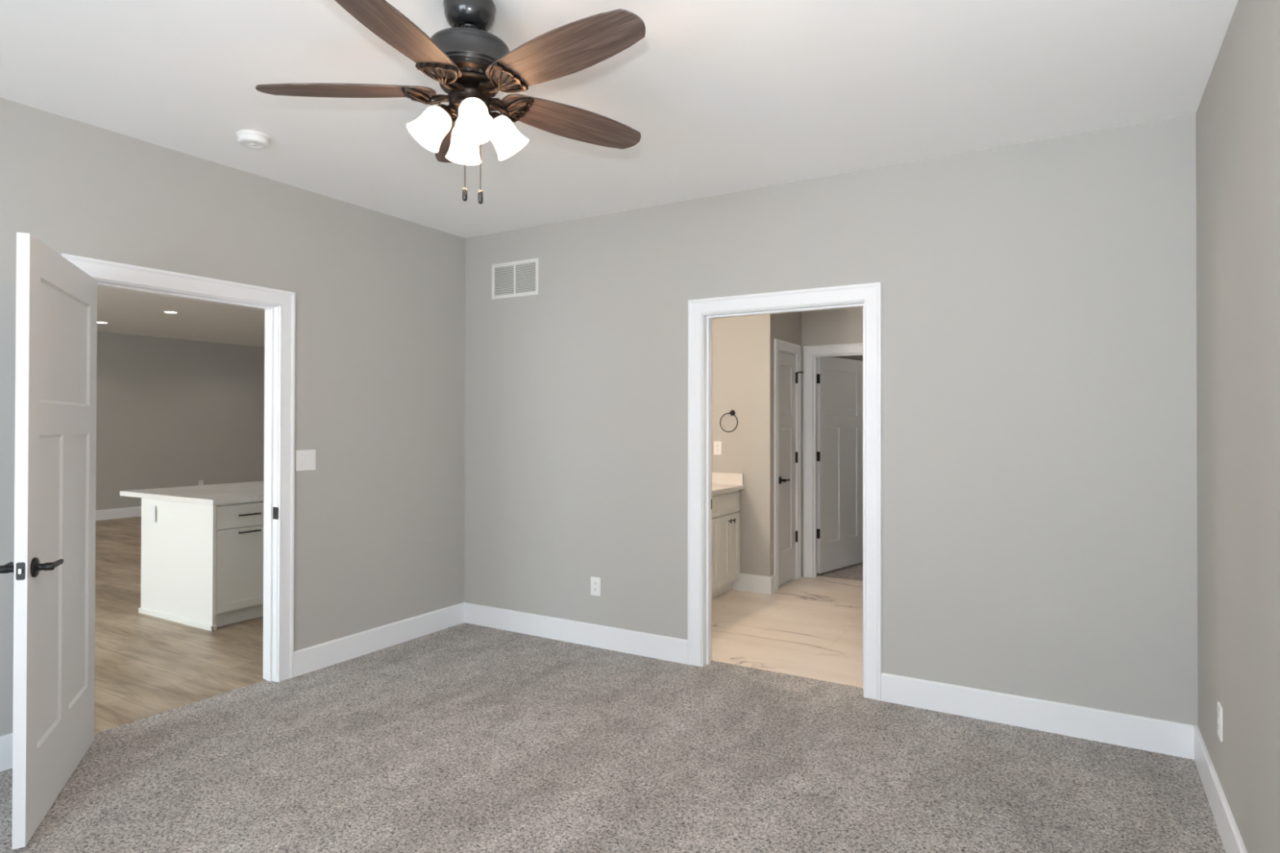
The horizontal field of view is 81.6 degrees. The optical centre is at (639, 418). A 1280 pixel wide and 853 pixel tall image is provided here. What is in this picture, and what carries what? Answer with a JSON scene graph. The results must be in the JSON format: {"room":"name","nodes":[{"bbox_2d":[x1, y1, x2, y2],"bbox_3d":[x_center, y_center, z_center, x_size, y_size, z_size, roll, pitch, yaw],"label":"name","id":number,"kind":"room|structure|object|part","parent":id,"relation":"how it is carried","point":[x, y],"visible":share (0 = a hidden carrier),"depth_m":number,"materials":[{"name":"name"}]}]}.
{"room":"empty bedroom","nodes":[
{"label":"empty bedroom","id":0,"kind":"room"},
{"bbox_2d":[95,331,264,510],"bbox_3d":[-8.841,0.123,9.274,0.120,2.800,10.900,0,0,31],"label":"wall","id":1,"kind":"structure","parent":0,"point":[171,412],"depth_m":11.68,"materials":[{"name":"grey paint"}]},
{"bbox_2d":[95,506,141,520],"bbox_3d":[-8.786,1.395,9.231,0.015,0.146,10.900,0,0,31],"label":"baseboard","id":2,"kind":"structure","parent":1,"relation":"attached to","point":[114,513],"depth_m":10.98,"materials":[{"name":"white paint"}]},
{"bbox_2d":[198,480,203,485],"bbox_3d":[-7.129,1.064,12.030,0.008,0.117,0.074,0,0,31],"label":"power outlet","id":3,"kind":"object","parent":1,"relation":"attached to","point":[200,482],"visible":0.8,"depth_m":12.03,"materials":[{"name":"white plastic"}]},
{"bbox_2d":[0,97,465,736],"bbox_3d":[-1.532,0.102,4.935,0.120,2.790,10.900,0,0,31],"label":"wall","id":4,"kind":"structure","parent":0,"point":[380,366],"depth_m":4.32,"materials":[{"name":"grey paint"}]},
{"bbox_2d":[0,733,13,772],"bbox_3d":[-3.377,1.352,1.692,0.015,0.140,3.456,0,0,31],"label":"baseboard","id":5,"kind":"structure","parent":4,"relation":"attached to","point":[6,740],"depth_m":3.02,"materials":[{"name":"white paint"}]},
{"bbox_2d":[0,231,97,849],"bbox_3d":[-2.233,0.403,2.857,0.153,2.030,0.924,0,0,-25],"label":"door","id":6,"kind":"structure","parent":4,"relation":"in","point":[53,567],"depth_m":2.71,"materials":[{"name":"white paint"}]},
{"bbox_3d":[-2.127,0.504,2.514,0.059,0.067,0.138,0,0,-25],"label":"handle","id":7,"kind":"part","parent":6,"relation":"part of","materials":[{"name":"black metal"}]},
{"bbox_3d":[-2.044,0.504,2.444,0.024,0.058,0.002,0,0,-25],"label":"latch plate","id":8,"kind":"part","parent":6,"relation":"part of","materials":[{"name":"black metal"}]},
{"bbox_3d":[-2.042,0.505,2.553,0.059,0.067,0.138,0,0,-25],"label":"handle","id":9,"kind":"part","parent":6,"relation":"part of","materials":[{"name":"black metal"}]},
{"bbox_2d":[60,253,295,682],"bbox_3d":[-2.270,0.366,3.691,0.158,2.149,1.101,0,0,31],"label":"door frame","id":10,"kind":"structure","parent":4,"relation":"attached to","point":[101,269],"depth_m":4.07,"materials":[{"name":"white paint"}]},
{"bbox_3d":[-1.998,0.519,4.060,0.040,0.066,0.004,0,0,31],"label":"strike plate","id":11,"kind":"part","parent":10,"relation":"part of","materials":[{"name":"black metal"}]},
{"bbox_2d":[295,449,315,471],"bbox_3d":[-1.893,0.236,4.199,0.011,0.117,0.124,0,0,31],"label":"light switch","id":12,"kind":"object","parent":4,"relation":"attached to","point":[305,460],"visible":1,"depth_m":4.20,"materials":[{"name":"white plastic"}]},
{"bbox_2d":[293,602,464,677],"bbox_3d":[-1.590,1.375,4.700,0.015,0.140,1.345,0,0,31],"label":"baseboard","id":13,"kind":"structure","parent":4,"relation":"attached to","point":[324,655],"depth_m":4.59,"materials":[{"name":"white paint"}]},
{"bbox_2d":[0,515,1225,852],"bbox_3d":[-3.330,1.481,5.991,12.705,0.060,10.900,0,0,31],"label":"floor","id":14,"kind":"structure","parent":0,"point":[464,737],"depth_m":3.14,"materials":[{"name":"grey carpet"}]},
{"bbox_2d":[137,497,263,631],"bbox_3d":[-2.741,1.029,6.278,1.000,0.861,2.292,0,0,31],"label":"kitchen island","id":15,"kind":"object","parent":14,"relation":"on","point":[202,565],"visible":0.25,"depth_m":5.26,"materials":[{"name":"white paint"}]},
{"bbox_2d":[149,506,155,522],"bbox_3d":[-3.584,0.701,5.443,0.074,0.117,0.008,0,0,31],"label":"power outlet","id":16,"kind":"object","parent":15,"relation":"attached to","point":[152,508],"visible":1,"depth_m":5.44,"materials":[{"name":"white plastic"}]},
{"bbox_3d":[-2.751,1.442,6.281,0.979,0.036,2.292,0,0,31],"label":"molding","id":17,"kind":"part","parent":15,"relation":"part of","materials":[{"name":"white paint"}]},
{"bbox_3d":[-3.322,1.022,5.316,0.959,0.861,0.020,0,0,31],"label":"panel","id":18,"kind":"part","parent":15,"relation":"part of","materials":[{"name":"white paint"}]},
{"bbox_2d":[120,480,263,505],"bbox_3d":[-2.848,0.580,6.357,1.264,0.036,2.332,0,0,31],"label":"island countertop","id":19,"kind":"structure","parent":15,"relation":"on","point":[239,492],"depth_m":5.50,"materials":[{"name":"white stone"}]},
{"bbox_3d":[-2.803,0.688,5.283,0.019,0.158,0.437,0,0,31],"label":"drawer","id":20,"kind":"part","parent":15,"relation":"part of","materials":[{"name":"white paint"}]},
{"bbox_3d":[-2.804,1.059,5.280,0.019,0.568,0.437,0,0,31],"label":"door","id":21,"kind":"part","parent":15,"relation":"part of","materials":[{"name":"white paint"}]},
{"bbox_3d":[-2.781,0.804,5.269,0.038,0.011,0.160,0,0,31],"label":"bar pull","id":22,"kind":"part","parent":15,"relation":"part of","materials":[{"name":"black metal"}]},
{"bbox_3d":[-2.781,0.682,5.270,0.038,0.011,0.160,0,0,31],"label":"bar pull","id":23,"kind":"part","parent":15,"relation":"part of","materials":[{"name":"black metal"}]},
{"bbox_2d":[711,490,739,599],"bbox_3d":[0.237,1.030,5.801,0.593,0.859,1.529,0,0,31],"label":"bathroom vanity","id":24,"kind":"object","parent":14,"relation":"on","point":[725,506],"visible":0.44,"depth_m":6.07,"materials":[{"name":"white paint"}]},
{"bbox_3d":[0.495,0.701,5.733,0.019,0.166,0.542,0,0,31],"label":"drawer","id":25,"kind":"part","parent":24,"relation":"part of","materials":[{"name":"white paint"}]},
{"bbox_3d":[0.564,1.076,5.847,0.019,0.566,0.269,0,0,31],"label":"door","id":26,"kind":"part","parent":24,"relation":"part of","materials":[{"name":"white paint"}]},
{"bbox_3d":[0.688,1.077,6.056,0.019,0.566,0.199,0,0,31],"label":"door","id":27,"kind":"part","parent":24,"relation":"part of","materials":[{"name":"white paint"}]},
{"bbox_2d":[711,472,743,495],"bbox_3d":[0.234,0.531,5.795,0.598,0.134,1.548,0,0,31],"label":"countertop","id":28,"kind":"structure","parent":24,"relation":"on","point":[722,482],"depth_m":6.32,"materials":[{"name":"white stone"}]},
{"bbox_3d":[0.740,0.704,6.145,0.019,0.166,0.402,0,0,31],"label":"drawer","id":29,"kind":"part","parent":24,"relation":"part of","materials":[{"name":"white paint"}]},
{"bbox_3d":[0.791,1.079,6.230,0.019,0.566,0.199,0,0,31],"label":"door","id":30,"kind":"part","parent":24,"relation":"part of","materials":[{"name":"white paint"}]},
{"bbox_2d":[0,0,1238,346],"bbox_3d":[-3.330,-1.339,6.002,12.944,0.100,11.160,0,0,31],"label":"ceiling","id":31,"kind":"structure","parent":0,"point":[722,96],"depth_m":2.92,"materials":[{"name":"white paint"}]},
{"bbox_2d":[162,311,178,313],"bbox_3d":[-5.610,-1.271,8.855,0.170,0.006,0.170,0,0,31],"label":"recessed light","id":32,"kind":"object","parent":31,"relation":"in","point":[169,312],"visible":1,"depth_m":8.85,"materials":[{"name":"white plastic"}]},
{"bbox_2d":[235,129,271,149],"bbox_3d":[-1.781,-1.280,3.415,0.142,0.047,0.142,0,0,31],"label":"smoke detector","id":33,"kind":"object","parent":31,"relation":"attached to","point":[251,139],"visible":1,"depth_m":3.38,"materials":[{"name":"white plastic"}]},
{"bbox_3d":[-1.781,-1.299,3.415,0.142,0.010,0.142,0,0,31],"label":"mounting plate","id":34,"kind":"part","parent":33,"relation":"part of","materials":[{"name":"white plastic"}]},
{"bbox_2d":[255,0,645,204],"bbox_3d":[-0.503,-0.987,2.281,1.221,0.644,1.249,0,0,31],"label":"ceiling fan","id":35,"kind":"object","parent":31,"relation":"hanging from","point":[469,63],"visible":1,"depth_m":2.23,"materials":[{"name":"brown wood"}]},
{"bbox_3d":[-0.914,-1.022,2.308,0.549,0.006,0.166,0,11,-1],"label":"blade","id":36,"kind":"part","parent":35,"relation":"part of","materials":[{"name":"brown wood"}]},
{"bbox_3d":[-0.645,-1.024,1.950,0.166,0.006,0.549,12,3,17],"label":"blade","id":37,"kind":"part","parent":35,"relation":"part of","materials":[{"name":"brown wood"}]},
{"bbox_3d":[-0.634,-0.902,2.277,0.116,0.110,0.116,38,-13,-16],"label":"lamp shade","id":38,"kind":"part","parent":35,"relation":"part of","materials":[{"name":"white glass"}]},
{"bbox_3d":[-0.657,-1.019,2.675,0.166,0.006,0.549,-12,4,-19],"label":"blade","id":39,"kind":"part","parent":35,"relation":"part of","materials":[{"name":"brown wood"}]},
{"bbox_3d":[-0.598,-0.943,2.283,0.075,0.052,0.067,0,0,0],"label":"light arm","id":40,"kind":"part","parent":35,"relation":"part of","materials":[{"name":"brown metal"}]},
{"bbox_3d":[-0.571,-0.900,2.415,0.116,0.110,0.116,0,36,-20],"label":"lamp shade","id":41,"kind":"part","parent":35,"relation":"part of","materials":[{"name":"white glass"}]},
{"bbox_3d":[-0.539,-0.826,2.284,0.003,0.230,0.003,0,0,31],"label":"pull chain","id":42,"kind":"part","parent":35,"relation":"part of","materials":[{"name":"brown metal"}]},
{"bbox_3d":[-0.496,-0.904,2.214,0.054,0.082,0.054,0,-36,-20],"label":"bulb","id":43,"kind":"part","parent":35,"relation":"part of","materials":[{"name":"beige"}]},
{"bbox_3d":[-0.496,-0.902,2.213,0.116,0.110,0.116,0,-36,-20],"label":"lamp shade","id":44,"kind":"part","parent":35,"relation":"part of","materials":[{"name":"white glass"}]},
{"bbox_3d":[-0.491,-0.837,2.284,0.003,0.268,0.003,0,0,31],"label":"pull chain","id":45,"kind":"part","parent":35,"relation":"part of","materials":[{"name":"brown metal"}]},
{"bbox_3d":[-0.468,-0.943,2.346,0.075,0.052,0.067,0,0,0],"label":"light arm","id":46,"kind":"part","parent":35,"relation":"part of","materials":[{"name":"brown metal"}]},
{"bbox_3d":[-0.432,-0.901,2.352,0.116,0.110,0.116,-38,12,-17],"label":"lamp shade","id":47,"kind":"part","parent":35,"relation":"part of","materials":[{"name":"white glass"}]},
{"bbox_3d":[-0.221,-1.035,2.096,0.549,0.006,0.166,-3,-13,35],"label":"blade","id":48,"kind":"part","parent":35,"relation":"part of","materials":[{"name":"brown wood"}]},
{"bbox_3d":[-0.229,-1.014,2.544,0.549,0.006,0.166,1,-13,-37],"label":"blade","id":49,"kind":"part","parent":35,"relation":"part of","materials":[{"name":"brown wood"}]},
{"bbox_2d":[711,311,801,577],"bbox_3d":[0.920,0.124,6.822,0.930,2.800,0.910,0,0,31],"label":"wall bath partition","id":50,"kind":"structure","parent":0,"point":[743,346],"depth_m":6.29,"materials":[{"name":"beige paint"}]},
{"bbox_2d":[713,441,721,454],"bbox_3d":[0.675,0.257,6.433,0.074,0.117,0.008,0,0,31],"label":"power outlet","id":51,"kind":"object","parent":50,"relation":"attached to","point":[717,445],"visible":1,"depth_m":6.43,"materials":[{"name":"white plastic"}]},
{"bbox_2d":[720,409,737,432],"bbox_3d":[0.768,0.023,6.354,0.168,0.191,0.052,0,0,31],"label":"towel ring","id":52,"kind":"object","parent":50,"relation":"attached to","point":[732,412],"visible":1,"depth_m":6.35,"materials":[{"name":"black metal"}]},
{"bbox_2d":[732,573,771,594],"bbox_3d":[0.731,1.393,6.387,0.845,0.144,0.015,0,0,31],"label":"baseboard","id":53,"kind":"structure","parent":50,"relation":"attached to","point":[746,582],"depth_m":6.25,"materials":[{"name":"white paint"}]},
{"bbox_2d":[770,574,775,594],"bbox_3d":[1.113,1.392,6.218,0.015,0.144,0.085,0,0,31],"label":"baseboard","id":54,"kind":"structure","parent":50,"relation":"attached to","point":[773,577],"depth_m":6.21,"materials":[{"name":"white paint"}]},
{"bbox_2d":[773,338,800,591],"bbox_3d":[1.265,0.396,6.572,0.119,2.141,0.655,0,0,31],"label":"door frame","id":55,"kind":"structure","parent":50,"relation":"attached to","point":[779,344],"depth_m":6.57,"materials":[{"name":"white paint"}]},
{"bbox_2d":[778,351,803,586],"bbox_3d":[1.320,0.432,6.561,0.100,2.022,0.507,0,0,31],"label":"door","id":56,"kind":"structure","parent":50,"relation":"in","point":[788,377],"depth_m":6.56,"materials":[{"name":"white paint"}]},
{"bbox_3d":[1.248,0.534,6.411,0.059,0.067,0.134,0,0,31],"label":"handle","id":57,"kind":"part","parent":56,"relation":"part of","materials":[{"name":"black metal"}]},
{"bbox_2d":[464,113,1197,726],"bbox_3d":[0.587,0.101,4.269,4.204,2.790,0.120,0,0,31],"label":"wall","id":58,"kind":"structure","parent":0,"point":[1039,504],"depth_m":3.65,"materials":[{"name":"grey paint"}]},
{"bbox_2d":[491,257,538,299],"bbox_3d":[-0.855,-0.952,5.060,0.411,0.244,0.007,0,0,31],"label":"air vent","id":59,"kind":"object","parent":58,"relation":"in","point":[521,277],"visible":1,"depth_m":5.06,"materials":[{"name":"white metal"}]},
{"bbox_2d":[464,602,687,664],"bbox_3d":[-0.480,1.378,4.815,1.778,0.140,0.015,0,0,31],"label":"baseboard","id":60,"kind":"structure","parent":58,"relation":"attached to","point":[630,642],"depth_m":4.75,"materials":[{"name":"white paint"}]},
{"bbox_2d":[591,576,600,596],"bbox_3d":[-0.282,1.066,4.703,0.074,0.117,0.008,0,0,31],"label":"power outlet","id":61,"kind":"object","parent":58,"relation":"attached to","point":[595,581],"visible":1,"depth_m":4.70,"materials":[{"name":"white plastic"}]},
{"bbox_2d":[687,281,881,701],"bbox_3d":[0.792,0.375,4.135,1.109,2.149,0.139,0,0,31],"label":"door frame","id":62,"kind":"structure","parent":58,"relation":"attached to","point":[870,294],"depth_m":4.16,"materials":[{"name":"white paint"}]},
{"bbox_2d":[862,307,863,684],"bbox_3d":[1.446,0.419,4.375,0.153,2.030,0.917,0,0,31],"label":"door","id":63,"kind":"structure","parent":58,"relation":"in","point":[863,308],"depth_m":4.00,"materials":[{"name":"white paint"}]},
{"bbox_2d":[880,672,1194,759],"bbox_3d":[1.791,1.373,3.466,1.290,0.140,0.015,0,0,31],"label":"baseboard","id":64,"kind":"structure","parent":58,"relation":"attached to","point":[1143,733],"depth_m":3.41,"materials":[{"name":"white paint"}]},
{"bbox_2d":[801,306,863,577],"bbox_3d":[2.668,0.123,6.255,2.654,2.800,0.100,0,0,31],"label":"wall","id":65,"kind":"structure","parent":0,"point":[836,326],"depth_m":6.77,"materials":[{"name":"grey paint"}]},
{"bbox_2d":[803,342,862,577],"bbox_3d":[1.975,0.398,6.654,1.005,2.141,0.119,0,0,31],"label":"door frame","id":66,"kind":"structure","parent":65,"relation":"attached to","point":[808,351],"depth_m":6.84,"materials":[{"name":"white paint"}]},
{"bbox_2d":[816,356,862,573],"bbox_3d":[1.926,0.431,7.219,0.095,2.030,0.833,0,-1,45],"label":"door","id":67,"kind":"structure","parent":65,"relation":"in","point":[839,381],"depth_m":7.16,"materials":[{"name":"white paint"}]},
{"bbox_2d":[831,355,862,360],"bbox_3d":[2.980,0.132,7.419,3.304,2.800,2.220,0,0,31],"label":"wall","id":68,"kind":"structure","parent":0,"point":[860,357],"depth_m":8.86,"materials":[{"name":"grey paint"}]},
{"bbox_2d":[1195,0,1279,852],"bbox_3d":[2.155,0.093,2.675,0.120,2.790,11.020,0,0,31],"label":"wall","id":69,"kind":"structure","parent":0,"point":[1237,114],"depth_m":2.28,"materials":[{"name":"grey paint"}]},
{"bbox_2d":[1217,702,1222,742],"bbox_3d":[2.050,1.072,2.620,0.008,0.117,0.074,0,0,31],"label":"power outlet","id":70,"kind":"object","parent":69,"relation":"attached to","point":[1220,710],"visible":1,"depth_m":2.60,"materials":[{"name":"white plastic"}]},
{"bbox_2d":[1193,725,1247,852],"bbox_3d":[0.849,1.352,0.603,0.015,0.140,5.900,0,0,31],"label":"baseboard","id":71,"kind":"structure","parent":69,"relation":"attached to","point":[1231,838],"depth_m":2.61,"materials":[{"name":"white paint"}]}
]}

